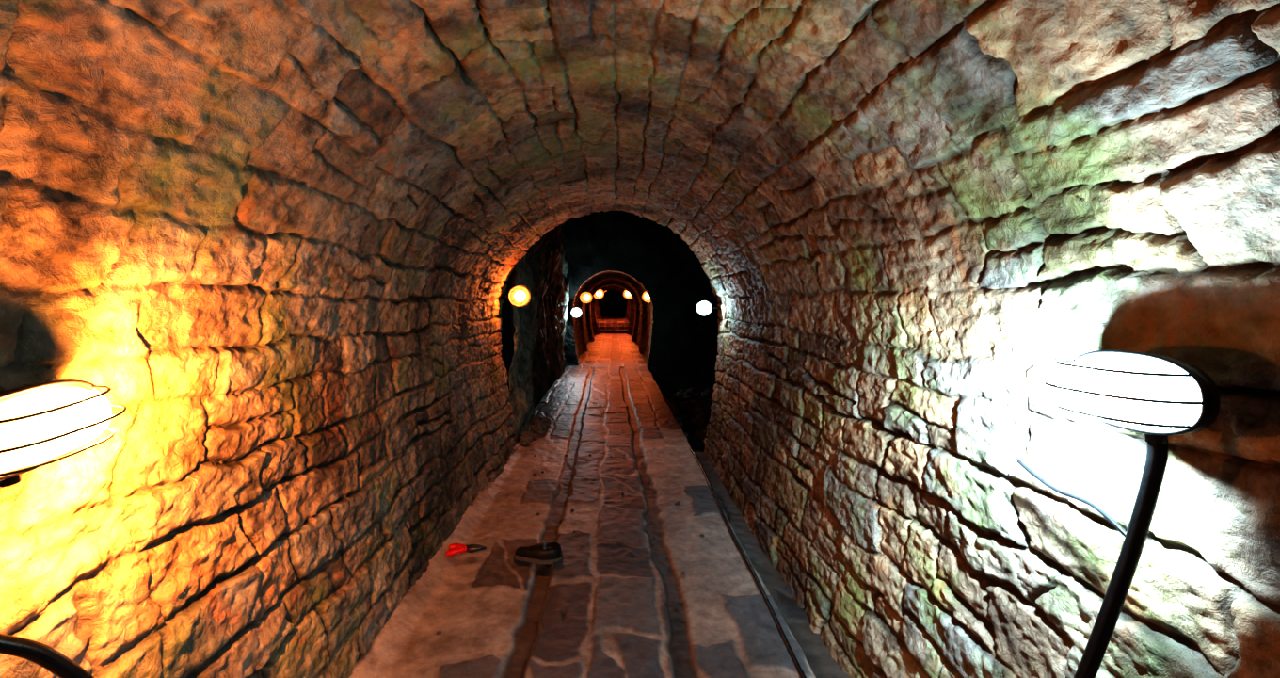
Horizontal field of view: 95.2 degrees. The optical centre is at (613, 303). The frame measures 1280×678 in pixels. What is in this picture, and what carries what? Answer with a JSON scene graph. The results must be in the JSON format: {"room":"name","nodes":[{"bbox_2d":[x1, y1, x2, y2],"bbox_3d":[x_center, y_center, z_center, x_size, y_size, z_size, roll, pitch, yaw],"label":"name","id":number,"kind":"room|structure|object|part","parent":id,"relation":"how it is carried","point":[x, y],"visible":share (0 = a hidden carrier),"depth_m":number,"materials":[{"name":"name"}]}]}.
{"room":"underground passage","nodes":[
{"label":"underground passage","id":0,"kind":"room"},
{"bbox_2d":[0,304,517,677],"bbox_3d":[-1.079,0.823,2.252,0.299,1.635,7.704,0,0,0],"label":"wall","id":1,"kind":"structure","parent":0,"point":[271,483],"depth_m":1.83,"materials":[{"name":"beige stone"}]},
{"bbox_2d":[0,632,94,677],"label":"lamp","id":2,"kind":"object","parent":1,"relation":"attached to","point":[44,655],"depth_m":1.00,"materials":[{"name":"black metal"}]},
{"bbox_2d":[0,379,126,488],"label":"lamp","id":3,"kind":"object","parent":1,"relation":"attached to","point":[43,424],"depth_m":1.03,"materials":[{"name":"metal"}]},
{"bbox_2d":[506,220,569,435],"bbox_3d":[1.500,-0.369,10.040,5.700,5.817,7.946,0,0,0],"label":"wall","id":4,"kind":"structure","parent":0,"point":[537,328],"depth_m":9.00,"materials":[{"name":"stone"}]},
{"bbox_2d":[568,306,580,317],"bbox_3d":[-0.951,0.220,13.855,0.271,0.251,0.548,0,0,-44],"label":"lamp","id":5,"kind":"object","parent":4,"relation":"attached to","point":[575,312],"visible":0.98,"depth_m":13.83,"materials":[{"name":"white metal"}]},
{"bbox_2d":[572,299,601,364],"bbox_3d":[-0.913,0.341,29.000,0.507,2.558,30.000,0,0,0],"label":"wall","id":6,"kind":"structure","parent":0,"point":[584,327],"depth_m":21.43,"materials":[{"name":"brown stone"}]},
{"bbox_2d":[348,310,850,677],"bbox_3d":[-0.040,1.394,21.202,2.160,1.727,45.604,0,0,0],"label":"floor","id":7,"kind":"structure","parent":0,"point":[496,614],"depth_m":3.27,"materials":[{"name":"stone"}]},
{"bbox_2d":[446,543,486,556],"bbox_3d":[-0.873,1.463,3.470,0.227,0.049,0.117,0,0,-6],"label":"pliers","id":8,"kind":"object","parent":7,"relation":"on","point":[455,548],"visible":1,"depth_m":3.45,"materials":[{"name":"plastic"}]},
{"bbox_2d":[516,414,550,446],"bbox_3d":[-0.989,1.470,6.726,0.456,0.213,1.302,0,0,0],"label":"rubble pile","id":9,"kind":"object","parent":7,"relation":"on","point":[536,424],"visible":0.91,"depth_m":6.70,"materials":[{"name":"stone"}]},
{"bbox_2d":[513,542,563,563],"bbox_3d":[-0.440,1.452,3.420,0.290,0.097,0.132,0,0,3],"label":"shoe","id":10,"kind":"object","parent":7,"relation":"on","point":[542,552],"visible":1,"depth_m":3.38,"materials":[{"name":"leather"}]},
{"bbox_2d":[436,454,705,657],"bbox_3d":[-0.104,1.494,3.889,1.395,0.030,3.728,0,0,0],"label":"pebbles","id":11,"kind":"object","parent":7,"relation":"on","point":[679,502],"visible":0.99,"depth_m":3.75,"materials":[{"name":"stone"}]},
{"bbox_2d":[689,447,806,677],"bbox_3d":[0.777,1.487,3.980,0.043,0.024,4.041,0,0,0],"label":"power cable","id":12,"kind":"object","parent":7,"relation":"on","point":[802,674],"visible":1,"depth_m":3.07,"materials":[{"name":"black rubber"}]},
{"bbox_2d":[498,211,719,449],"bbox_3d":[1.575,-0.525,6.101,6.050,5.950,0.128,0,0,0],"label":"wall","id":13,"kind":"structure","parent":0,"point":[628,212],"depth_m":6.10,"materials":[{"name":"brown stone"}]},
{"bbox_2d":[572,270,652,304],"bbox_3d":[-0.041,-0.903,29.000,2.201,1.930,30.002,0,0,0],"label":"ceiling","id":14,"kind":"structure","parent":0,"point":[608,280],"depth_m":18.26,"materials":[{"name":"brown stone"}]},
{"bbox_2d":[575,291,591,303],"bbox_3d":[-0.780,-0.150,15.628,0.342,0.319,0.597,0,0,-37],"label":"lamp","id":15,"kind":"object","parent":14,"relation":"attached to","point":[584,296],"visible":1,"depth_m":15.63,"materials":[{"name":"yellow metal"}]},
{"bbox_2d":[592,288,603,299],"bbox_3d":[-0.664,-0.400,24.944,0.487,0.456,0.671,0,0,-21],"label":"lamp","id":16,"kind":"object","parent":14,"relation":"attached to","point":[599,294],"visible":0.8,"depth_m":25.04,"materials":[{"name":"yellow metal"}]},
{"bbox_2d":[624,289,632,299],"bbox_3d":[0.664,-0.400,24.944,0.487,0.456,0.670,0,0,21],"label":"lamp","id":17,"kind":"object","parent":14,"relation":"attached to","point":[627,294],"visible":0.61,"depth_m":25.05,"materials":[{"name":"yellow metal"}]},
{"bbox_2d":[643,290,650,303],"bbox_3d":[0.940,-0.170,15.028,0.342,0.319,0.597,0,0,37],"label":"lamp","id":18,"kind":"object","parent":14,"relation":"attached to","point":[646,295],"visible":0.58,"depth_m":15.05,"materials":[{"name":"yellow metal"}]},
{"bbox_2d":[599,288,626,310],"bbox_3d":[-0.040,-0.601,44.000,2.166,2.519,0.001,0,0,0],"label":"wall","id":19,"kind":"structure","parent":0,"point":[608,296],"depth_m":44.00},
{"bbox_2d":[624,298,653,365],"bbox_3d":[0.867,0.348,29.000,0.422,2.545,30.000,0,0,0],"label":"wall","id":20,"kind":"structure","parent":0,"point":[640,316],"depth_m":18.41,"materials":[{"name":"brown stone"}]},
{"bbox_2d":[0,0,1279,311],"bbox_3d":[-0.039,-0.490,2.252,2.339,1.017,7.704,0,0,0],"label":"ceiling","id":21,"kind":"structure","parent":0,"point":[1041,154],"depth_m":1.59,"materials":[{"name":"beige stone"}]},
{"bbox_2d":[500,285,530,306],"bbox_3d":[-1.025,-0.070,5.917,0.522,0.217,0.237,0,0,43],"label":"lamp","id":22,"kind":"object","parent":21,"relation":"attached to","point":[518,296],"visible":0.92,"depth_m":5.88,"materials":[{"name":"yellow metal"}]},
{"bbox_2d":[563,210,719,383],"bbox_3d":[1.575,-0.525,13.996,6.050,5.950,0.116,0,0,0],"label":"wall","id":23,"kind":"structure","parent":0,"point":[684,343],"depth_m":14.00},
{"bbox_2d":[657,381,716,418],"bbox_3d":[1.440,1.896,10.040,5.880,0.708,8.080,0,0,0],"label":"floor","id":24,"kind":"structure","parent":0,"point":[668,390],"depth_m":13.61,"materials":[{"name":"black"}]},
{"bbox_2d":[670,386,713,451],"bbox_3d":[1.789,1.919,9.216,2.078,0.534,5.914,0,0,0],"label":"rubble pile","id":25,"kind":"object","parent":24,"relation":"on","point":[697,403],"visible":0.18,"depth_m":9.89,"materials":[{"name":"stone"}]},
{"bbox_2d":[704,304,1279,677],"bbox_3d":[1.016,0.820,2.252,0.266,1.630,7.705,0,0,0],"label":"wall","id":26,"kind":"structure","parent":0,"point":[871,456],"depth_m":1.63,"materials":[{"name":"beige stone"}]},
{"bbox_2d":[696,300,719,315],"bbox_3d":[1.011,0.048,5.935,0.474,0.155,0.185,0,0,-38],"label":"lamp","id":27,"kind":"object","parent":26,"relation":"attached to","point":[704,307],"visible":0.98,"depth_m":5.88,"materials":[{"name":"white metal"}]},
{"bbox_3d":[1.082,0.048,6.002,0.319,0.032,0.073,0,0,-11],"label":"wall arm","id":28,"kind":"part","parent":27,"relation":"part of","materials":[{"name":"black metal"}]},
{"bbox_2d":[1016,350,1220,677],"bbox_3d":[0.903,0.800,1.421,0.206,1.424,0.986,0,0,-7],"label":"lamp","id":29,"kind":"object","parent":26,"relation":"attached to","point":[1157,396],"visible":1,"depth_m":1.07,"materials":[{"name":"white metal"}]}
]}

